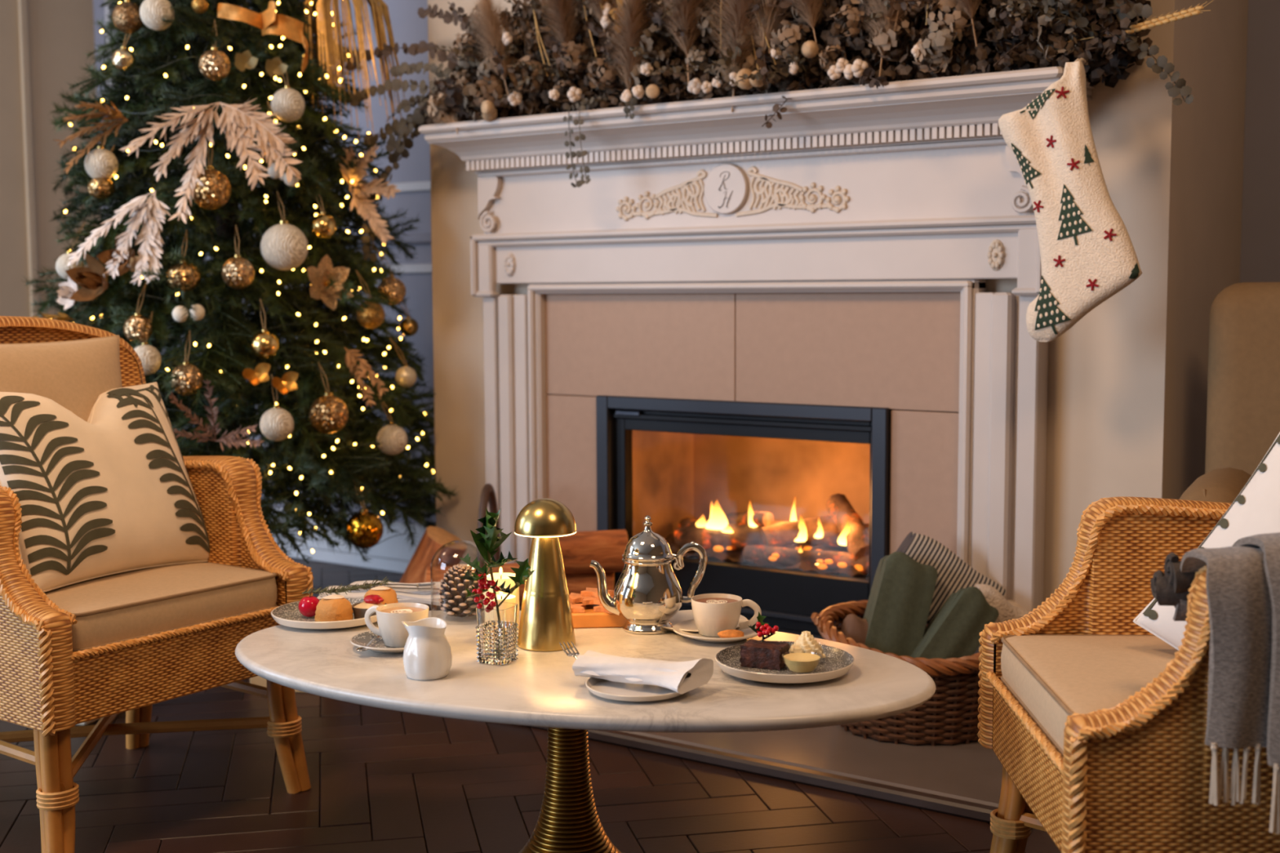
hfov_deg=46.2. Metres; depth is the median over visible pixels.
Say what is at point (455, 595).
pine cone
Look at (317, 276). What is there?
flower
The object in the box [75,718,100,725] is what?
gift box
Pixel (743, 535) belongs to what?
log
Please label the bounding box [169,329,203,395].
bauble
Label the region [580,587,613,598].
biscuit
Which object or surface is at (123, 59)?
bauble
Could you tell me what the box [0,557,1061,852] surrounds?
floor
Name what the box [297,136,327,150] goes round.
fairy lights
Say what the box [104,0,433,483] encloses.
trim
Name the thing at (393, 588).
knife
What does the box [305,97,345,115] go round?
fairy lights
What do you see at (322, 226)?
bauble
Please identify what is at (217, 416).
fairy lights
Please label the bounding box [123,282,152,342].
bauble
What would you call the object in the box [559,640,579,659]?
fork
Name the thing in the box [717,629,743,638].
biscuit
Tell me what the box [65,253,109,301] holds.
silk magnolia
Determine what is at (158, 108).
fairy lights
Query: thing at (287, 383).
leaf ornament
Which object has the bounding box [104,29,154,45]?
fairy lights
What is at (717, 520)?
flame
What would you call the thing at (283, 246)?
bauble
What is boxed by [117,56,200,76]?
fairy lights
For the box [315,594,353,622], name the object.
scone
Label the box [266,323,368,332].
fairy lights
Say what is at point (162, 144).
fairy lights
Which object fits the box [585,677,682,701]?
plate
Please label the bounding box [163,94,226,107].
fairy lights
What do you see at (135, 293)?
fairy lights
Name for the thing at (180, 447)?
fairy lights
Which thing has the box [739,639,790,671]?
brownie
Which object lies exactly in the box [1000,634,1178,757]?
seat cushion
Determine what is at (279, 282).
fairy lights
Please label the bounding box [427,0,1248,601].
wall
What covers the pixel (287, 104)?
bauble
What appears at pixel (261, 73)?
fairy lights
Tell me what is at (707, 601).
art
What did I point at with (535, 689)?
coffee table
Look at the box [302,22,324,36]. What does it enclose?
fairy lights
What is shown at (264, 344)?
bauble
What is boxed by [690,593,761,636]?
coffee cup
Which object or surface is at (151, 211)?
leaf
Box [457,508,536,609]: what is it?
sprig
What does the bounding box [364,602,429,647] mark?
coffee cup
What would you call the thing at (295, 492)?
fairy lights
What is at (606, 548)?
log
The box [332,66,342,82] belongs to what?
fairy lights
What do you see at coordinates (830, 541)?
log
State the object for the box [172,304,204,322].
ornaments
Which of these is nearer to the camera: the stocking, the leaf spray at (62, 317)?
the stocking
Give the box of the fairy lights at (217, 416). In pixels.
[217,416,262,418]
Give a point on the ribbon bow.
(269, 22)
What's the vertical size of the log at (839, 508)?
0.171 m
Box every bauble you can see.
[55,222,84,279]
[84,120,118,178]
[87,145,115,199]
[111,0,143,33]
[111,32,136,71]
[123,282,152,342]
[133,311,161,375]
[139,0,174,30]
[165,229,200,291]
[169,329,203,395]
[191,0,208,13]
[191,142,231,208]
[199,19,231,80]
[221,224,254,288]
[250,298,279,359]
[259,373,293,440]
[260,191,308,270]
[264,100,288,158]
[271,57,305,121]
[308,362,348,433]
[310,194,336,239]
[346,479,383,548]
[355,270,384,328]
[374,247,405,305]
[376,393,407,455]
[389,337,417,387]
[399,301,418,336]
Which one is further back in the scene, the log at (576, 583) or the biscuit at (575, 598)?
the log at (576, 583)
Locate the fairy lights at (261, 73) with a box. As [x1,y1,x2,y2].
[245,67,266,75]
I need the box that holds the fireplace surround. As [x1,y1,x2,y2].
[417,66,1094,697]
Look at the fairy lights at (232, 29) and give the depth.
4.29 m
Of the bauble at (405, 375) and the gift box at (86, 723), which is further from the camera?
the bauble at (405, 375)
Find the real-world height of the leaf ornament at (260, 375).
0.060 m
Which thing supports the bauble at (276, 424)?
hanging from the tree
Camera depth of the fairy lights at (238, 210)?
4.23 m
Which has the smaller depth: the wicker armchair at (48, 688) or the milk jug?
the milk jug
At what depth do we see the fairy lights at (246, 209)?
4.29 m
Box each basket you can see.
[414,483,521,610]
[810,600,980,746]
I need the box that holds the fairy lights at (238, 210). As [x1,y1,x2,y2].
[208,209,242,217]
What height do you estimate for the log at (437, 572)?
0.114 m
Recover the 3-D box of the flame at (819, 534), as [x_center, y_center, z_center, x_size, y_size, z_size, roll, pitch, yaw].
[0.489,0.276,4.108,0.028,0.063,0.012,3,6,35]
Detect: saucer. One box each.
[350,630,404,653]
[672,618,757,643]
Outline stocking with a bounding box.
[998,57,1142,342]
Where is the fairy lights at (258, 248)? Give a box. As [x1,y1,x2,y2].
[199,247,260,262]
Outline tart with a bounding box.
[351,602,386,619]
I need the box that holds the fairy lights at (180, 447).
[179,447,232,455]
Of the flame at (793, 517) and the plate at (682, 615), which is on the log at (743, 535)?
the flame at (793, 517)
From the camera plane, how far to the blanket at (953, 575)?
3.53 m
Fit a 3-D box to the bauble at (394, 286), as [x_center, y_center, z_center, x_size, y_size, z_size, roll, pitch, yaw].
[-0.757,-0.458,4.567,0.087,0.176,0.085,3,6,35]
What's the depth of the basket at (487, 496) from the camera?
4.16 m
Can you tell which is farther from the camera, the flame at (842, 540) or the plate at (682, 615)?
the flame at (842, 540)
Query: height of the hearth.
0.040 m
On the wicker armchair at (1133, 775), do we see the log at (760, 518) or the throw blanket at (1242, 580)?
the throw blanket at (1242, 580)
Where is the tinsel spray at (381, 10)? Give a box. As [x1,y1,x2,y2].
[304,0,404,139]
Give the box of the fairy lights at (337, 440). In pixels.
[335,432,366,442]
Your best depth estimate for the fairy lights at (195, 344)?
4.20 m
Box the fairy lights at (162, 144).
[139,143,171,151]
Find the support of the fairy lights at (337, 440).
attached to the tree
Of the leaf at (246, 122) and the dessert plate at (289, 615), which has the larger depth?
the leaf at (246, 122)
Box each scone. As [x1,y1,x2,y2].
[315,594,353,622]
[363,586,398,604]
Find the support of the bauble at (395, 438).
hanging from the tree
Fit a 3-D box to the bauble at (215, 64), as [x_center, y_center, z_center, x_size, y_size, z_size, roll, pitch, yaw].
[-1.188,-1.054,4.184,0.086,0.177,0.086,3,6,35]
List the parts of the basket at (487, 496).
handle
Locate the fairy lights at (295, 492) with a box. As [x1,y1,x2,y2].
[261,488,307,495]
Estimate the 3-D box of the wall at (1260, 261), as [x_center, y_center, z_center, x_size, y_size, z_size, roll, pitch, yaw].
[0.548,-0.838,4.627,7.100,2.950,0.100,3,6,35]
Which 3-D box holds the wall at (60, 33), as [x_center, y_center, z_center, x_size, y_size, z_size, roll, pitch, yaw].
[-4.375,-0.751,3.891,0.100,2.950,6.980,3,6,35]
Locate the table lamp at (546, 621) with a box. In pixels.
[514,497,576,652]
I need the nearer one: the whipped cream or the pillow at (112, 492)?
the whipped cream
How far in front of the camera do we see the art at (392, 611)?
2.65 m
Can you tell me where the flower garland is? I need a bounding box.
[337,0,1213,262]
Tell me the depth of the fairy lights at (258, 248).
4.23 m
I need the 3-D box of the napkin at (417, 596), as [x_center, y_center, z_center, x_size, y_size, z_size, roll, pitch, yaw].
[-0.510,0.341,3.092,0.290,0.034,0.118,0,5,7]
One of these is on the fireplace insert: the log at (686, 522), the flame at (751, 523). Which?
the log at (686, 522)
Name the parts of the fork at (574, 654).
handle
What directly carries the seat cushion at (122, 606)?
on the wicker armchair at (48, 688)
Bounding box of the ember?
[713,546,862,571]
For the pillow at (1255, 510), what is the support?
on the seat cushion at (1053, 677)
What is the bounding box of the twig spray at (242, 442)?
[168,379,264,451]
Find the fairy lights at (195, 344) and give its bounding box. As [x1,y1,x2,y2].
[168,336,199,346]
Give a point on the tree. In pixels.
(237, 397)
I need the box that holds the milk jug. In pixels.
[401,617,452,680]
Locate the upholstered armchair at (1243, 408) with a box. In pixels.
[1178,281,1279,502]
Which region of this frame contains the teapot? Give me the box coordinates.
[589,515,707,635]
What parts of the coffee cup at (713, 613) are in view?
handle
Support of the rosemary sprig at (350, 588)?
on the dessert plate at (289, 615)
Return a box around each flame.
[695,514,706,527]
[705,498,728,529]
[710,500,713,516]
[721,524,733,533]
[748,501,757,527]
[790,495,796,521]
[794,514,807,542]
[813,517,822,538]
[837,520,849,546]
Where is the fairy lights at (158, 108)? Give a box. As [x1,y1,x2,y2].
[118,108,159,113]
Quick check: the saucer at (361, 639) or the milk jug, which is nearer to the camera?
the milk jug
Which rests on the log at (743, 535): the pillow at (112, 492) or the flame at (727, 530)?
the flame at (727, 530)
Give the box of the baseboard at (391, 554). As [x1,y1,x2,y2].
[268,507,426,573]
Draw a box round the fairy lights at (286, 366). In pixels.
[267,361,304,375]
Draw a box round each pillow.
[0,334,122,422]
[0,382,209,592]
[1133,432,1279,650]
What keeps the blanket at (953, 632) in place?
in the wicker basket at (949, 717)
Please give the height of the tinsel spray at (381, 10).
0.512 m
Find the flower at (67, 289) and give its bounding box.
[56,276,79,310]
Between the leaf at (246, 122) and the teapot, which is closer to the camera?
the teapot
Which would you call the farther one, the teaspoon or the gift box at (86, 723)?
the gift box at (86, 723)
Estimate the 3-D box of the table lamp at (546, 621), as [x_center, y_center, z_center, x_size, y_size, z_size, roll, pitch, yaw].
[-0.167,0.257,2.650,0.109,0.262,0.109,3,6,35]
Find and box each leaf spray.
[31,311,75,321]
[53,101,128,174]
[338,144,401,244]
[344,346,389,406]
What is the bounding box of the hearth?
[622,724,1034,814]
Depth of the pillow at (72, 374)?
3.12 m
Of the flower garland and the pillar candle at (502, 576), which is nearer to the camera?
the pillar candle at (502, 576)
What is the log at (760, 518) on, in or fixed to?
on the log at (743, 535)
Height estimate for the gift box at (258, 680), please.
0.202 m
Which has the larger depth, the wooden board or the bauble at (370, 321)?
the bauble at (370, 321)
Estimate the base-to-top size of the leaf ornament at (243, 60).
0.059 m
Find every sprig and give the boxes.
[302,576,394,595]
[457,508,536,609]
[747,611,778,642]
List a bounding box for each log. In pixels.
[399,526,466,583]
[424,566,515,605]
[486,563,519,569]
[518,565,614,606]
[558,529,628,573]
[674,520,793,550]
[677,517,697,528]
[725,511,773,526]
[742,544,868,573]
[760,515,839,546]
[805,523,869,546]
[826,493,869,561]
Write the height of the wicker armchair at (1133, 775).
1.015 m
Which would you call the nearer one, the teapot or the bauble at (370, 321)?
the teapot
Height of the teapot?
0.214 m
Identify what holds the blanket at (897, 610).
in the wicker basket at (949, 717)
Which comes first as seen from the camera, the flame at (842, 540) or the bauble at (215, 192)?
the flame at (842, 540)
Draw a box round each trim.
[17,0,39,317]
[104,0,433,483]
[113,233,431,245]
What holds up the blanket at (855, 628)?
in the wicker basket at (949, 717)
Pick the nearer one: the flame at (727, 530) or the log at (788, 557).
the log at (788, 557)
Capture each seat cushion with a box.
[44,561,277,652]
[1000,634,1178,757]
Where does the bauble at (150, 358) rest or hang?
hanging from the tree
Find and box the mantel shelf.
[417,66,1093,133]
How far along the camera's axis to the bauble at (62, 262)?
4.25 m
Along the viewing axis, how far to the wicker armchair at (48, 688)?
2.89 m
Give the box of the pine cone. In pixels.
[437,564,483,617]
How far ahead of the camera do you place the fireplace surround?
3.83 m
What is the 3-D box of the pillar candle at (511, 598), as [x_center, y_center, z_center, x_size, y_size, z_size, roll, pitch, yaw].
[-0.247,0.337,2.679,0.052,0.100,0.052,3,6,35]
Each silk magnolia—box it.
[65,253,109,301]
[96,234,134,276]
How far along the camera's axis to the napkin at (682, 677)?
2.34 m
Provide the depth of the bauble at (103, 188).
4.19 m
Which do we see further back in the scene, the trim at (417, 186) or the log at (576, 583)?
the trim at (417, 186)
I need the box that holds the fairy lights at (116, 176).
[114,174,182,191]
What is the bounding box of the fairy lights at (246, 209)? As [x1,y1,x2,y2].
[246,208,311,222]
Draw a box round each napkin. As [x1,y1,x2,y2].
[316,580,449,606]
[572,650,713,693]
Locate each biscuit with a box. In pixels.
[568,592,588,604]
[570,603,586,613]
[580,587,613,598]
[581,595,600,605]
[593,604,611,613]
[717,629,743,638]
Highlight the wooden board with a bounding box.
[569,602,626,628]
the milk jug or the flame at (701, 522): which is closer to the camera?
the milk jug
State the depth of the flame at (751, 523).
4.18 m
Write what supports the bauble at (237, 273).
hanging from the tree
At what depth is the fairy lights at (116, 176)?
4.24 m
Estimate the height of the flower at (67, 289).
0.097 m
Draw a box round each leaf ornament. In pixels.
[234,49,257,71]
[242,362,270,385]
[265,56,287,77]
[271,371,298,394]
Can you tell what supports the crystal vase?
on the coffee table
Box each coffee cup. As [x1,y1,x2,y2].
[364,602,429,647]
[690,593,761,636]
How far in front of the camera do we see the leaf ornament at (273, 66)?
4.23 m
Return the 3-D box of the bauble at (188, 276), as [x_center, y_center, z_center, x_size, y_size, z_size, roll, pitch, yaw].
[-1.258,-0.459,4.129,0.092,0.172,0.092,-3,6,-30]
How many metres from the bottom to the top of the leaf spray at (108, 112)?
0.210 m
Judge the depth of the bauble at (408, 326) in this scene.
4.70 m
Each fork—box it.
[364,582,435,587]
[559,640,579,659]
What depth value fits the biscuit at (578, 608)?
2.80 m
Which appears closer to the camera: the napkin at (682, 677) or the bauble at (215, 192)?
the napkin at (682, 677)
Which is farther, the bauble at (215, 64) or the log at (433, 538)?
the log at (433, 538)
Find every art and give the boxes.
[390,608,412,613]
[706,600,727,603]
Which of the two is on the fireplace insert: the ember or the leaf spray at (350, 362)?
the ember
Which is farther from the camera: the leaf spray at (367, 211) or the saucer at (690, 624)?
the leaf spray at (367, 211)
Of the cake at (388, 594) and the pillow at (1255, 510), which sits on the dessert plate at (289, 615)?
the cake at (388, 594)
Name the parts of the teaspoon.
stem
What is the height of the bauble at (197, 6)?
0.134 m
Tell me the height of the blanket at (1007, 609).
0.156 m
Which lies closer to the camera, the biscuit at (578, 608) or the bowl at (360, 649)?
the bowl at (360, 649)
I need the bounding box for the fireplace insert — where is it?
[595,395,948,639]
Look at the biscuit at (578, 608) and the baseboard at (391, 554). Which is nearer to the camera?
the biscuit at (578, 608)
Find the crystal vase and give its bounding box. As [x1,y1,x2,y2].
[475,601,518,665]
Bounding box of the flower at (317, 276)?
[306,253,353,310]
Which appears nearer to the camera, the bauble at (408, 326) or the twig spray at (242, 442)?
the twig spray at (242, 442)
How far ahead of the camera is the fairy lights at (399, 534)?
4.50 m
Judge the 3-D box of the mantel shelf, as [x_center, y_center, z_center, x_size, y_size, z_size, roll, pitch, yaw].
[0.200,-0.820,3.870,1.896,0.022,0.235,3,6,35]
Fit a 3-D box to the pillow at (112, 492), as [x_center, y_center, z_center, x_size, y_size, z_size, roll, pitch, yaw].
[-1.112,0.112,3.083,0.229,0.402,0.519,2,6,25]
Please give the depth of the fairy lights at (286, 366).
4.28 m
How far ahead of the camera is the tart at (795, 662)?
2.42 m
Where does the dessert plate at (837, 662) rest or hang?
on the coffee table
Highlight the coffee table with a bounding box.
[235,610,936,852]
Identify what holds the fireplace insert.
on the fireplace surround
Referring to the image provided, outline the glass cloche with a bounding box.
[430,539,474,594]
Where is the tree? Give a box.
[21,0,459,564]
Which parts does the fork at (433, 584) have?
handle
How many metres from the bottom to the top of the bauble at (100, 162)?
0.182 m
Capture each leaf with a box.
[66,190,170,286]
[119,97,302,223]
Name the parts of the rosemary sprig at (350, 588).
stem, stem, stem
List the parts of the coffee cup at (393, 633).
handle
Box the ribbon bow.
[217,0,308,74]
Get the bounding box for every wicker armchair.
[0,315,313,852]
[977,496,1279,852]
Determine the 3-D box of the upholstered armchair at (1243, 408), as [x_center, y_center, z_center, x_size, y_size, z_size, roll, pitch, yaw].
[1.515,0.249,2.963,0.830,1.071,0.720,2,6,25]
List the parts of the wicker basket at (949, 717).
handle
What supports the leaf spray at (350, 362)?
attached to the tree
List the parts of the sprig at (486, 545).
stem, stem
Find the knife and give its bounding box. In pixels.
[346,585,439,590]
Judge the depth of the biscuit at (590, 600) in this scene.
2.82 m
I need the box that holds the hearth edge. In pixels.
[524,725,998,822]
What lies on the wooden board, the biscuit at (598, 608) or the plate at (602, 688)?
the biscuit at (598, 608)
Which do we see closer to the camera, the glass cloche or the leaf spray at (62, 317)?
the glass cloche
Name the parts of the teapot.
spout, lid, handle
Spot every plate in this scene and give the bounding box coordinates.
[271,597,377,630]
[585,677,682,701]
[661,609,746,632]
[715,641,854,684]
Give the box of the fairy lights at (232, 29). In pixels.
[231,29,261,32]
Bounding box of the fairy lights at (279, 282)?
[241,280,310,293]
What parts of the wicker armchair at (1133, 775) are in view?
leg, arm panel, arm panel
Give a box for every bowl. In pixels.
[356,645,368,651]
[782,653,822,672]
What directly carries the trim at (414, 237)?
attached to the wall at (1260, 261)
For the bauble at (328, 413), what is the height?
0.202 m
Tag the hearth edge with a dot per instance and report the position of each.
(972, 811)
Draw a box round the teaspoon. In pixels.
[356,635,381,651]
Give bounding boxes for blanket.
[840,613,867,644]
[863,551,937,656]
[896,532,1006,624]
[910,586,999,659]
[973,583,1029,622]
[1151,532,1279,834]
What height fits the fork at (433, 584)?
0.007 m
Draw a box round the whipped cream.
[788,631,826,657]
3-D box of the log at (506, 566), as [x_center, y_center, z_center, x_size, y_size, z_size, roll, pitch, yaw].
[-0.320,0.440,4.279,0.264,0.103,0.106,0,5,5]
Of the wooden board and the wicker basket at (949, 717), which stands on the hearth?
the wicker basket at (949, 717)
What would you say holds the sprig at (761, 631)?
in the brownie
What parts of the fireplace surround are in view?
moulding, stone panel, stone panel, architrave, moulding, shelf moulding, crown moulding, stone panel, stone panel, moulding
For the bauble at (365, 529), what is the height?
0.200 m
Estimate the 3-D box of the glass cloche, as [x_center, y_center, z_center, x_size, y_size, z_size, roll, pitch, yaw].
[-0.343,0.293,2.878,0.117,0.151,0.117,3,6,35]
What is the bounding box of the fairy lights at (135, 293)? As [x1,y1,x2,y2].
[134,293,186,303]
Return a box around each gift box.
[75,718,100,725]
[249,675,305,693]
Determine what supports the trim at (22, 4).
attached to the wall at (60, 33)
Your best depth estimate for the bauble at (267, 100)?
4.23 m
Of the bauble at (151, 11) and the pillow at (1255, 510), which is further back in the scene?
the bauble at (151, 11)
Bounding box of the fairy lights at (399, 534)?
[368,533,408,548]
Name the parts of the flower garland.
dry stem, dry stem, dry stem, dry stem, dry stem, dry stem, dry stem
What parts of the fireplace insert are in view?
handle, door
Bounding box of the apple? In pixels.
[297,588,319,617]
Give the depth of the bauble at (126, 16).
4.20 m
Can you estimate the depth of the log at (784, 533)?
4.11 m
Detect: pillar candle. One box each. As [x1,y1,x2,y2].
[483,567,519,629]
[489,591,515,604]
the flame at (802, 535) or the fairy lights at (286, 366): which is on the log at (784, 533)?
the flame at (802, 535)
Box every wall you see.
[0,0,101,325]
[93,0,1279,524]
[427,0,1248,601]
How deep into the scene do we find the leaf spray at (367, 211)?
4.41 m
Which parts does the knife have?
handle, blade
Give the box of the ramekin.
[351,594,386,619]

